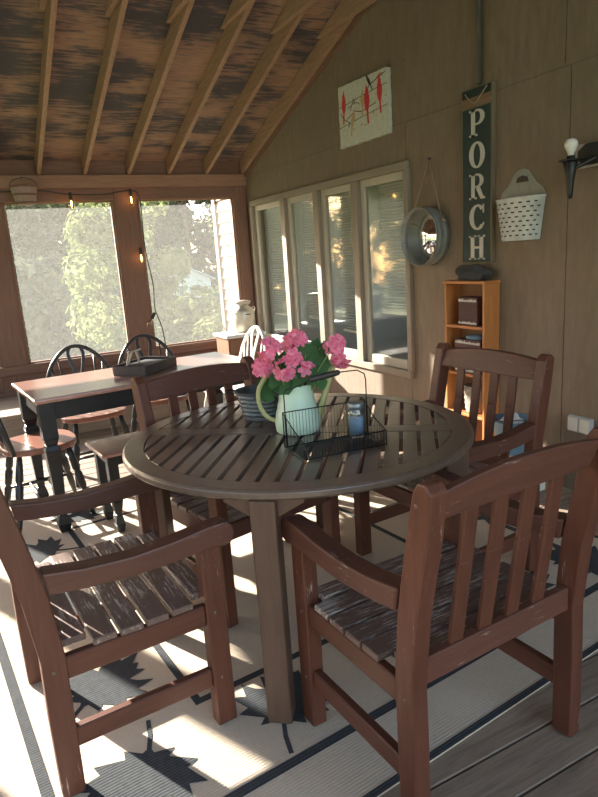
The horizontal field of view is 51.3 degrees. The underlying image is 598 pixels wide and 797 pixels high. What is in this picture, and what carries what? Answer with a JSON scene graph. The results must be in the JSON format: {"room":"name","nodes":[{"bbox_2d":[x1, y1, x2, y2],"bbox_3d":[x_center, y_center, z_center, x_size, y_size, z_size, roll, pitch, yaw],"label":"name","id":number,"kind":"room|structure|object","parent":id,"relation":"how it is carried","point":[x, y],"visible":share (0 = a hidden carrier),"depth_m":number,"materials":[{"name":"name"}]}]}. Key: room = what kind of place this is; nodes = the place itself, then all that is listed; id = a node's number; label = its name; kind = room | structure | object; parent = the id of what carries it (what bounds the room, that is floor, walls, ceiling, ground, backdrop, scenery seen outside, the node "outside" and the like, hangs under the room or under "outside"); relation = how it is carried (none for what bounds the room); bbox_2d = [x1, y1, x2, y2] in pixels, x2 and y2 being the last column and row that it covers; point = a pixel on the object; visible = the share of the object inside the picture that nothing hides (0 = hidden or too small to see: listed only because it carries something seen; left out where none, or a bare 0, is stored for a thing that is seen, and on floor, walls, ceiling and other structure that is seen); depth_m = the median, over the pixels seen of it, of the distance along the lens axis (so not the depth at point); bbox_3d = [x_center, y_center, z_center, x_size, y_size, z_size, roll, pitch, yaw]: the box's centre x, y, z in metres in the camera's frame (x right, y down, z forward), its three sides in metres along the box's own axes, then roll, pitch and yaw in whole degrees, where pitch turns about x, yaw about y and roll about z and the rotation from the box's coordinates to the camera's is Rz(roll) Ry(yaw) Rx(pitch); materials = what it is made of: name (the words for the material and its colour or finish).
{"room":"screened porch","nodes":[
{"label":"screened porch","id":0,"kind":"room"},
{"bbox_2d":[0,160,239,397],"bbox_3d":[-2.369,-1.055,6.122,4.150,2.420,0.060,-10,15,-26],"label":"wall","id":1,"kind":"structure","parent":0,"point":[7,167],"depth_m":6.17,"materials":[{"name":"brown wood"}]},
{"bbox_2d":[0,203,31,396],"bbox_3d":[-2.793,-0.848,5.930,0.255,2.165,0.110,-10,15,-26],"label":"trim","id":2,"kind":"structure","parent":1,"relation":"attached to","point":[13,348],"depth_m":5.92,"materials":[{"name":"brown wood"}]},
{"bbox_2d":[9,177,37,205],"bbox_3d":[-2.479,-1.875,5.620,0.244,0.251,0.245,0,14,17],"label":"basket","id":3,"kind":"object","parent":1,"relation":"hanging from","point":[23,194],"visible":1,"depth_m":5.56,"materials":[{"name":"beige wicker"}]},
{"bbox_2d":[3,200,130,363],"bbox_3d":[-2.262,-1.158,6.165,0.990,1.510,0.030,-10,15,-26],"label":"window","id":4,"kind":"structure","parent":1,"relation":"in","point":[110,203],"depth_m":6.19,"materials":[{"name":"brown wood"}]},
{"bbox_2d":[0,189,165,343],"bbox_3d":[-2.616,-0.993,5.857,2.661,1.934,0.064,-10,15,-26],"label":"string lights","id":5,"kind":"object","parent":1,"relation":"hanging from","point":[70,194],"visible":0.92,"depth_m":6.24,"materials":[{"name":"black plastic"}]},
{"bbox_2d":[68,192,72,205],"bbox_3d":[-2.162,-1.871,5.916,0.058,0.163,0.057,-10,15,-26],"label":"socket","id":6,"kind":"object","parent":5,"relation":"attached to","point":[70,194],"depth_m":5.90,"materials":[{"name":"brown plastic"}]},
{"bbox_2d":[0,391,205,442],"bbox_3d":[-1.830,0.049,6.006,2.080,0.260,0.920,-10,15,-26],"label":"trim","id":7,"kind":"structure","parent":1,"relation":"attached to","point":[10,414],"depth_m":5.56,"materials":[{"name":"brown wood"}]},
{"bbox_2d":[0,340,216,377],"bbox_3d":[-2.319,-0.357,6.280,4.150,0.090,0.130,-10,15,-26],"label":"trim","id":8,"kind":"structure","parent":1,"relation":"attached to","point":[211,344],"depth_m":6.35,"materials":[{"name":"brown wood"}]},
{"bbox_2d":[0,174,246,188],"bbox_3d":[-2.486,-2.028,5.859,4.270,0.120,0.135,-10,15,-26],"label":"trim","id":9,"kind":"structure","parent":1,"relation":"attached to","point":[159,180],"depth_m":6.16,"materials":[{"name":"brown wood"}]},
{"bbox_2d":[0,186,246,202],"bbox_3d":[-2.426,-1.924,5.914,4.150,0.115,0.090,-10,15,-26],"label":"trim","id":10,"kind":"structure","parent":1,"relation":"attached to","point":[145,193],"depth_m":6.29,"materials":[{"name":"brown wood"}]},
{"bbox_2d":[111,187,155,350],"bbox_3d":[-1.692,-1.051,6.479,0.260,2.165,0.110,-10,15,-26],"label":"trim","id":11,"kind":"structure","parent":1,"relation":"attached to","point":[126,215],"depth_m":6.36,"materials":[{"name":"brown wood"}]},
{"bbox_2d":[138,198,240,346],"bbox_3d":[-1.141,-1.365,6.724,1.030,1.510,0.030,-10,15,-26],"label":"window","id":12,"kind":"structure","parent":1,"relation":"in","point":[231,205],"depth_m":6.77,"materials":[{"name":"brown wood"}]},
{"bbox_2d":[165,0,255,173],"bbox_3d":[0.617,-3.091,2.172,0.038,3.209,8.860,-10,15,-26],"label":"trim","id":13,"kind":"structure","parent":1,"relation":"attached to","point":[230,34],"depth_m":5.08,"materials":[{"name":"brown wood"}]},
{"bbox_2d":[232,186,256,329],"bbox_3d":[-0.597,-1.253,7.025,0.160,2.165,0.110,-10,15,-26],"label":"trim","id":14,"kind":"structure","parent":1,"relation":"attached to","point":[239,202],"depth_m":6.88,"materials":[{"name":"brown wood"}]},
{"bbox_2d":[203,8,307,173],"bbox_3d":[0.975,-3.157,2.351,0.038,3.209,8.860,-10,15,-26],"label":"trim","id":15,"kind":"structure","parent":1,"relation":"attached to","point":[281,37],"depth_m":5.28,"materials":[{"name":"brown wood"}]},
{"bbox_2d":[0,0,340,160],"bbox_3d":[-0.627,-2.928,1.821,4.750,3.334,9.550,-10,15,-26],"label":"ceiling","id":16,"kind":"structure","parent":0,"point":[81,28],"depth_m":4.94,"materials":[{"name":"brown wood"}]},
{"bbox_2d":[39,0,47,9],"bbox_3d":[-0.065,-1.994,1.021,0.038,0.140,6.917,-10,15,-26],"label":"trim","id":17,"kind":"structure","parent":16,"relation":"attached to","point":[42,3],"depth_m":3.96,"materials":[{"name":"brown wood"}]},
{"bbox_2d":[34,0,57,174],"bbox_3d":[-0.485,-2.888,1.623,0.038,3.209,8.860,-10,15,-26],"label":"trim","id":18,"kind":"structure","parent":16,"relation":"attached to","point":[51,7],"depth_m":4.54,"materials":[{"name":"brown wood"}]},
{"bbox_2d":[81,0,127,174],"bbox_3d":[-0.116,-2.956,1.807,0.038,3.209,8.860,-10,15,-26],"label":"trim","id":19,"kind":"structure","parent":16,"relation":"attached to","point":[117,17],"depth_m":4.71,"materials":[{"name":"brown wood"}]},
{"bbox_2d":[105,0,118,16],"bbox_3d":[0.304,-2.062,1.205,0.038,0.140,6.917,-10,15,-26],"label":"trim","id":20,"kind":"structure","parent":16,"relation":"attached to","point":[111,4],"depth_m":4.09,"materials":[{"name":"brown wood"}]},
{"bbox_2d":[125,0,194,174],"bbox_3d":[0.257,-3.024,1.993,0.038,3.209,8.860,-10,15,-26],"label":"trim","id":21,"kind":"structure","parent":16,"relation":"attached to","point":[177,26],"depth_m":4.89,"materials":[{"name":"brown wood"}]},
{"bbox_2d":[166,0,188,23],"bbox_3d":[0.677,-2.131,1.391,0.038,0.140,6.917,-10,15,-26],"label":"trim","id":22,"kind":"structure","parent":16,"relation":"attached to","point":[177,6],"depth_m":4.21,"materials":[{"name":"brown wood"}]},
{"bbox_2d":[220,0,253,28],"bbox_3d":[1.037,-2.197,1.570,0.038,0.140,6.917,-10,15,-26],"label":"trim","id":23,"kind":"structure","parent":16,"relation":"attached to","point":[237,7],"depth_m":4.33,"materials":[{"name":"brown wood"}]},
{"bbox_2d":[270,0,316,33],"bbox_3d":[1.395,-2.263,1.748,0.038,0.140,6.917,-10,15,-26],"label":"trim","id":24,"kind":"structure","parent":16,"relation":"attached to","point":[292,9],"depth_m":4.44,"materials":[{"name":"brown wood"}]},
{"bbox_2d":[0,398,597,796],"bbox_3d":[-0.274,0.966,2.554,4.250,0.160,8.760,-10,15,-26],"label":"floor","id":25,"kind":"structure","parent":0,"point":[519,753],"depth_m":1.78,"materials":[{"name":"grey wood"}]},
{"bbox_2d":[46,344,128,486],"bbox_3d":[-1.453,0.084,4.359,0.490,0.896,0.486,-12,15,-32],"label":"chair","id":26,"kind":"object","parent":25,"relation":"on","point":[109,414],"visible":0.43,"depth_m":4.32,"materials":[{"name":"brown wood"}]},
{"bbox_2d":[118,334,189,432],"bbox_3d":[-1.054,-0.026,4.711,0.490,0.896,0.486,-12,15,-32],"label":"chair","id":27,"kind":"object","parent":25,"relation":"on","point":[148,337],"visible":0.34,"depth_m":4.76,"materials":[{"name":"black paint"}]},
{"bbox_2d":[203,325,265,406],"bbox_3d":[-0.501,-0.096,4.849,0.486,0.896,0.490,-11,15,-29],"label":"chair","id":28,"kind":"object","parent":25,"relation":"on","point":[251,330],"visible":0.27,"depth_m":4.89,"materials":[{"name":"white paint"}]},
{"bbox_2d":[213,330,265,400],"bbox_3d":[-0.596,-0.358,6.492,0.430,0.668,0.405,-10,15,-26],"label":"base cabinet","id":29,"kind":"object","parent":25,"relation":"on","point":[228,342],"visible":0.17,"depth_m":6.29,"materials":[{"name":"brown wood"}]},
{"bbox_2d":[231,300,255,332],"bbox_3d":[-0.568,-0.849,6.401,0.227,0.322,0.227,-2,13,8],"label":"milk can","id":30,"kind":"object","parent":29,"relation":"on","point":[243,314],"visible":0.98,"depth_m":6.32,"materials":[{"name":"metal"}]},
{"bbox_2d":[0,453,597,796],"bbox_3d":[-0.258,0.747,3.109,2.765,0.008,3.000,-12,15,-32],"label":"area rug","id":31,"kind":"object","parent":25,"relation":"on","point":[179,749],"visible":0.28,"depth_m":2.01,"materials":[{"name":"beige fabric"}]},
{"bbox_2d":[0,418,95,532],"bbox_3d":[-1.547,0.252,3.622,0.486,0.896,0.490,-12,15,-32],"label":"chair","id":32,"kind":"object","parent":31,"relation":"on","point":[24,445],"visible":0.75,"depth_m":3.60,"materials":[{"name":"black paint"}]},
{"bbox_2d":[85,431,139,532],"bbox_3d":[-0.677,0.404,3.666,1.000,0.460,0.335,-12,15,-32],"label":"wooden bench","id":33,"kind":"object","parent":31,"relation":"on","point":[108,451],"visible":0.34,"depth_m":3.38,"materials":[{"name":"brown wood"}]},
{"bbox_2d":[0,474,236,796],"bbox_3d":[-0.620,0.548,1.980,0.649,0.940,0.636,-12,15,-30],"label":"armchair","id":34,"kind":"object","parent":31,"relation":"on","point":[47,622],"visible":0.96,"depth_m":1.79,"materials":[{"name":"paint"}]},
{"bbox_2d":[12,352,259,532],"bbox_3d":[-0.956,0.207,3.932,1.372,0.760,0.690,-12,15,-32],"label":"dining table","id":35,"kind":"object","parent":31,"relation":"on","point":[50,399],"visible":0.55,"depth_m":3.48,"materials":[{"name":"brown wood"}]},
{"bbox_2d":[112,356,176,375],"bbox_3d":[-0.958,-0.205,3.890,0.240,0.058,0.360,1,14,20],"label":"wooden tray","id":36,"kind":"object","parent":35,"relation":"on","point":[170,361],"visible":0.83,"depth_m":3.76,"materials":[{"name":"brown wood"}]},
{"bbox_2d":[124,359,164,365],"bbox_3d":[-0.953,-0.205,3.886,0.170,0.042,0.220,2,14,24],"label":"napkin stack","id":37,"kind":"object","parent":36,"relation":"in","point":[145,362],"visible":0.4,"depth_m":3.87,"materials":[{"name":"white fabric"}]},
{"bbox_2d":[126,348,140,365],"bbox_3d":[-1.034,-0.256,3.841,0.059,0.093,0.115,8,18,42],"label":"easel","id":38,"kind":"object","parent":37,"relation":"on","point":[130,353],"visible":1,"depth_m":3.83,"materials":[{"name":"beige wood"}]},
{"bbox_2d":[131,356,340,628],"bbox_3d":[-0.246,0.348,2.725,0.636,0.940,0.649,-15,17,-39],"label":"armchair","id":39,"kind":"object","parent":31,"relation":"on","point":[188,510],"visible":0.28,"depth_m":2.68,"materials":[{"name":"paint"}]},
{"bbox_2d":[122,393,473,723],"bbox_3d":[0.017,0.489,2.426,1.284,0.766,1.226,-2,13,10],"label":"round table","id":40,"kind":"object","parent":31,"relation":"on","point":[213,451],"visible":0.81,"depth_m":1.99,"materials":[{"name":"paint"}]},
{"bbox_2d":[225,384,278,421],"bbox_3d":[-0.136,0.014,2.538,0.324,0.126,0.202,-4,13,1],"label":"woven planter","id":41,"kind":"object","parent":40,"relation":"on","point":[246,395],"visible":0.46,"depth_m":2.47,"materials":[{"name":"metal"}]},
{"bbox_2d":[256,365,335,435],"bbox_3d":[-0.008,0.003,2.304,0.270,0.238,0.172,-10,15,-26],"label":"watering can","id":42,"kind":"object","parent":40,"relation":"on","point":[302,397],"visible":0.73,"depth_m":2.26,"materials":[{"name":"green ceramic"}]},
{"bbox_2d":[251,329,350,401],"bbox_3d":[0.007,-0.090,2.289,0.352,0.330,0.196,-6,13,-11],"label":"bunch","id":43,"kind":"object","parent":42,"relation":"in","point":[301,359],"visible":0.77,"depth_m":2.24,"materials":[{"name":"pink plant"}]},
{"bbox_2d":[282,370,386,460],"bbox_3d":[0.118,0.041,2.075,0.312,0.247,0.168,-9,14,-20],"label":"wire basket","id":44,"kind":"object","parent":40,"relation":"on","point":[326,375],"visible":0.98,"depth_m":2.10,"materials":[{"name":"black metal"}]},
{"bbox_2d":[347,400,365,437],"bbox_3d":[0.199,0.071,2.175,0.062,0.122,0.062,-10,15,-26],"label":"glass jar","id":45,"kind":"object","parent":44,"relation":"in","point":[356,425],"visible":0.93,"depth_m":2.16,"materials":[{"name":"blue glass"}]},
{"bbox_2d":[281,427,597,796],"bbox_3d":[0.391,0.528,1.769,0.636,0.940,0.649,-11,15,-29],"label":"armchair","id":46,"kind":"object","parent":31,"relation":"on","point":[439,605],"visible":0.99,"depth_m":1.58,"materials":[{"name":"paint"}]},
{"bbox_2d":[353,342,553,571],"bbox_3d":[0.638,0.282,2.749,0.649,0.940,0.636,-12,15,-31],"label":"armchair","id":47,"kind":"object","parent":31,"relation":"on","point":[482,453],"visible":0.46,"depth_m":2.73,"materials":[{"name":"paint"}]},
{"bbox_2d":[442,279,500,441],"bbox_3d":[1.110,-0.164,4.026,0.135,1.183,0.380,-10,15,-26],"label":"bookshelf","id":48,"kind":"object","parent":25,"relation":"on","point":[489,290],"visible":0.48,"depth_m":3.96,"materials":[{"name":"orange wood"}]},
{"bbox_2d":[455,336,481,373],"bbox_3d":[1.113,-0.275,3.989,0.100,0.215,0.235,-10,15,-26],"label":"storage box","id":49,"kind":"object","parent":48,"relation":"on","point":[461,342],"visible":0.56,"depth_m":3.96,"materials":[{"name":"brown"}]},
{"bbox_2d":[466,334,481,339],"bbox_3d":[1.122,-0.389,3.930,0.104,0.030,0.169,-10,15,-26],"label":"folded cloth","id":50,"kind":"object","parent":49,"relation":"on","point":[472,336],"visible":0.76,"depth_m":3.90,"materials":[{"name":"blue fabric"}]},
{"bbox_2d":[458,296,481,325],"bbox_3d":[1.097,-0.551,3.920,0.100,0.175,0.165,-10,15,-26],"label":"box","id":51,"kind":"object","parent":48,"relation":"on","point":[470,307],"visible":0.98,"depth_m":3.88,"materials":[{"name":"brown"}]},
{"bbox_2d":[464,383,481,413],"bbox_3d":[1.125,-0.003,4.061,0.103,0.180,0.212,-13,16,-33],"label":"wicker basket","id":52,"kind":"object","parent":48,"relation":"on","point":[467,386],"visible":0.44,"depth_m":4.02,"materials":[{"name":"wicker"}]},
{"bbox_2d":[455,264,491,280],"bbox_3d":[1.068,-0.785,3.870,0.102,0.100,0.318,-10,15,-26],"label":"cloth bundle","id":53,"kind":"object","parent":48,"relation":"on","point":[476,272],"visible":1,"depth_m":3.82,"materials":[{"name":"grey fabric"}]},
{"bbox_2d":[499,455,544,490],"bbox_3d":[1.243,0.417,3.613,0.270,0.225,0.250,-10,15,-26],"label":"crate","id":54,"kind":"object","parent":25,"relation":"on","point":[542,485],"visible":0.04,"depth_m":3.57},
{"bbox_2d":[494,413,527,455],"bbox_3d":[1.232,0.198,3.576,0.248,0.218,0.248,-10,15,-26],"label":"bucket","id":55,"kind":"object","parent":54,"relation":"on","point":[498,426],"visible":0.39,"depth_m":3.52,"materials":[{"name":"plastic"}]},
{"bbox_2d":[497,413,523,423],"bbox_3d":[1.216,0.122,3.558,0.125,0.078,0.124,-10,15,-26],"label":"crumpled paper","id":56,"kind":"object","parent":55,"relation":"in","point":[516,416],"visible":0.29,"depth_m":3.52,"materials":[{"name":"grey paper"}]},
{"bbox_2d":[264,179,407,358],"bbox_3d":[1.637,-1.446,6.461,2.950,2.700,4.200,-10,15,-26],"label":"wall","id":57,"kind":"structure","parent":0,"point":[390,330],"depth_m":8.31,"materials":[{"name":"beige paint"}]},
{"bbox_2d":[215,0,597,490],"bbox_3d":[1.273,-1.721,3.426,0.135,6.861,9.760,-10,15,-26],"label":"wall","id":58,"kind":"structure","parent":0,"point":[541,56],"depth_m":3.71,"materials":[{"name":"brown wood"}]},
{"bbox_2d":[211,200,227,331],"bbox_3d":[-0.947,-1.358,7.939,0.100,4.400,0.100,-10,15,-26],"label":"trim","id":59,"kind":"structure","parent":58,"relation":"attached to","point":[213,202],"depth_m":7.82,"materials":[{"name":"white wood"}]},
{"bbox_2d":[239,6,369,176],"bbox_3d":[1.332,-3.223,2.529,0.038,3.209,8.860,-10,15,-26],"label":"trim","id":60,"kind":"structure","parent":58,"relation":"attached to","point":[326,43],"depth_m":5.47,"materials":[{"name":"brown wood"}]},
{"bbox_2d":[249,160,414,378],"bbox_3d":[0.238,-1.148,5.726,0.196,1.550,2.770,-10,15,-26],"label":"window","id":61,"kind":"structure","parent":58,"relation":"in","point":[358,184],"depth_m":5.45,"materials":[{"name":"paint"}]},
{"bbox_2d":[267,205,301,316],"bbox_3d":[-0.156,-1.439,6.597,0.031,1.122,0.590,-10,15,-26],"label":"blind","id":62,"kind":"object","parent":61,"relation":"attached to","point":[277,209],"depth_m":6.70,"materials":[{"name":"grey plastic"}]},
{"bbox_2d":[301,200,334,320],"bbox_3d":[0.178,-1.315,5.971,0.031,1.122,0.470,-10,15,-26],"label":"blind","id":63,"kind":"object","parent":61,"relation":"attached to","point":[304,206],"depth_m":6.06,"materials":[{"name":"grey plastic"}]},
{"bbox_2d":[337,192,356,332],"bbox_3d":[0.480,-1.167,5.422,0.031,1.202,0.435,-10,15,-26],"label":"blind","id":64,"kind":"object","parent":61,"relation":"attached to","point":[339,196],"depth_m":5.49,"materials":[{"name":"grey plastic"}]},
{"bbox_2d":[377,181,406,314],"bbox_3d":[0.780,-1.151,4.826,0.031,1.002,0.505,-10,15,-26],"label":"blind","id":65,"kind":"object","parent":61,"relation":"attached to","point":[392,187],"depth_m":4.89,"materials":[{"name":"grey plastic"}]},
{"bbox_2d":[316,0,377,38],"bbox_3d":[1.753,-2.329,1.927,0.038,0.140,6.917,-10,15,-26],"label":"trim","id":66,"kind":"structure","parent":58,"relation":"attached to","point":[345,10],"depth_m":4.56,"materials":[{"name":"brown wood"}]},
{"bbox_2d":[338,67,391,148],"bbox_3d":[0.484,-2.160,4.662,0.034,0.452,0.656,-10,15,-26],"label":"picture","id":67,"kind":"object","parent":58,"relation":"attached to","point":[365,109],"visible":1,"depth_m":4.61,"materials":[{"name":"beige paper"}]},
{"bbox_2d":[401,158,450,265],"bbox_3d":[0.842,-1.247,4.187,0.119,0.703,0.399,-10,15,-26],"label":"round mirror","id":68,"kind":"object","parent":58,"relation":"attached to","point":[425,231],"visible":1,"depth_m":4.21,"materials":[{"name":"metal"}]},
{"bbox_2d":[408,209,435,263],"bbox_3d":[0.859,-1.097,4.226,0.008,0.368,0.368,-10,15,-26],"label":"mirror glass","id":69,"kind":"object","parent":68,"relation":"attached to","point":[421,226],"depth_m":4.25,"materials":[{"name":"white"}]},
{"bbox_2d":[461,81,495,263],"bbox_3d":[1.077,-1.334,3.772,0.040,1.013,0.262,-10,15,-26],"label":"sign","id":70,"kind":"object","parent":58,"relation":"attached to","point":[478,104],"visible":1,"depth_m":3.76,"materials":[{"name":"black wood"}]},
{"bbox_2d":[476,0,481,83],"bbox_3d":[1.006,-2.474,3.490,0.032,1.310,0.037,-10,15,-26],"label":"pipe","id":71,"kind":"object","parent":58,"relation":"attached to","point":[478,2],"visible":1,"depth_m":3.58,"materials":[{"name":"paint"}]},
{"bbox_2d":[496,169,545,241],"bbox_3d":[1.220,-1.086,3.506,0.103,0.388,0.340,-10,15,-26],"label":"wall basket","id":72,"kind":"object","parent":58,"relation":"attached to","point":[520,207],"visible":1,"depth_m":3.47,"materials":[{"name":"metal"}]},
{"bbox_2d":[558,138,597,198],"bbox_3d":[1.429,-1.124,2.996,0.173,0.284,0.363,-10,15,-26],"label":"wall lamp","id":73,"kind":"object","parent":58,"relation":"attached to","point":[586,155],"visible":1,"depth_m":3.07,"materials":[{"name":"metal"}]},
{"bbox_2d":[567,414,593,434],"bbox_3d":[1.536,0.144,3.408,0.034,0.090,0.150,-10,15,-26],"label":"outlet box","id":74,"kind":"object","parent":58,"relation":"attached to","point":[576,423],"visible":0.88,"depth_m":3.39,"materials":[{"name":"grey plastic"}]},
{"label":"outside","id":75,"kind":"structure","parent":0,"visible":0},
{"bbox_3d":[-14.260,-7.184,60.021,150.000,7.062,160.000,-10,15,-26],"label":"ground","id":76,"kind":"structure","parent":75,"visible":0},
{"bbox_2d":[5,205,81,325],"bbox_3d":[-14.069,-9.847,31.152,11.377,14.837,9.659,7,17,39],"label":"tree","id":77,"kind":"object","parent":76,"relation":"on","point":[5,205],"visible":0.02,"depth_m":28.63,"materials":[{"name":"green plant"}]},
{"bbox_2d":[14,255,89,361],"bbox_3d":[-5.819,-1.309,12.822,3.113,3.170,2.566,8,18,42],"label":"leafy tree","id":78,"kind":"object","parent":76,"relation":"on","point":[36,318],"visible":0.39,"depth_m":12.28,"materials":[{"name":"green plant"}]},
{"bbox_2d":[4,203,106,352],"bbox_3d":[-9.089,-5.011,18.175,7.244,9.100,6.729,-10,15,-26],"label":"leafy tree","id":79,"kind":"object","parent":76,"relation":"on","point":[26,216],"visible":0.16,"depth_m":19.60,"materials":[{"name":"green plant"}]},
{"bbox_2d":[6,202,151,341],"bbox_3d":[-7.463,-5.630,21.613,5.146,8.781,4.939,5,16,32],"label":"leafy tree","id":80,"kind":"object","parent":76,"relation":"on","point":[36,248],"visible":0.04,"depth_m":20.58,"materials":[{"name":"green plant"}]},
{"bbox_2d":[60,201,193,354],"bbox_3d":[-3.224,-2.114,10.678,2.104,5.047,2.530,6,16,36],"label":"leafy tree","id":81,"kind":"object","parent":76,"relation":"on","point":[103,328],"visible":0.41,"depth_m":10.18,"materials":[{"name":"green plant"}]},
{"bbox_2d":[118,257,156,331],"bbox_3d":[-8.435,-5.299,29.831,3.472,5.652,3.795,2,15,25],"label":"leafy tree","id":82,"kind":"object","parent":76,"relation":"on","point":[149,261],"visible":0.02,"depth_m":29.95,"materials":[{"name":"green plant"}]},
{"bbox_2d":[140,206,163,260],"bbox_3d":[-17.587,-14.156,47.092,12.553,18.106,11.203,-1,13,11],"label":"tree","id":83,"kind":"object","parent":76,"relation":"on","point":[144,207],"visible":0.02,"depth_m":48.66,"materials":[{"name":"green plant"}]},
{"bbox_2d":[143,200,218,288],"bbox_3d":[-11.540,-16.743,56.000,15.175,18.700,13.494,-10,15,-26],"label":"tree","id":84,"kind":"object","parent":76,"relation":"on","point":[176,228],"visible":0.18,"depth_m":56.16,"materials":[{"name":"green plant"}]},
{"bbox_2d":[156,279,220,343],"bbox_3d":[-2.088,-1.488,14.097,2.372,2.392,2.414,-10,15,-26],"label":"leafy tree","id":85,"kind":"object","parent":76,"relation":"on","point":[189,311],"visible":0.35,"depth_m":13.41,"materials":[{"name":"green plant"}]},
{"bbox_2d":[168,268,215,302],"bbox_3d":[-8.498,-8.322,47.260,3.900,3.380,5.450,-7,13,-13],"label":"house","id":86,"kind":"structure","parent":76,"relation":"on","point":[192,279],"depth_m":44.85,"materials":[{"name":"grey"}]},
{"bbox_2d":[189,304,222,340],"bbox_3d":[-1.335,-0.922,12.108,1.638,1.874,1.634,-10,15,-26],"label":"leafy tree","id":87,"kind":"object","parent":76,"relation":"on","point":[216,325],"visible":0.16,"depth_m":11.94,"materials":[{"name":"green plant"}]},
{"bbox_2d":[201,204,214,243],"bbox_3d":[-0.567,-8.403,31.348,7.550,9.418,7.361,-10,15,-26],"label":"leafy tree","id":88,"kind":"object","parent":76,"relation":"on","point":[208,218],"visible":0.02,"depth_m":31.33,"materials":[{"name":"green plant"}]},
{"bbox_2d":[198,286,220,314],"bbox_3d":[-2.534,-2.467,19.950,2.383,2.290,2.532,-10,15,-26],"label":"leafy tree","id":89,"kind":"object","parent":76,"relation":"on","point":[217,292],"visible":0.06,"depth_m":19.48,"materials":[{"name":"green plant"}]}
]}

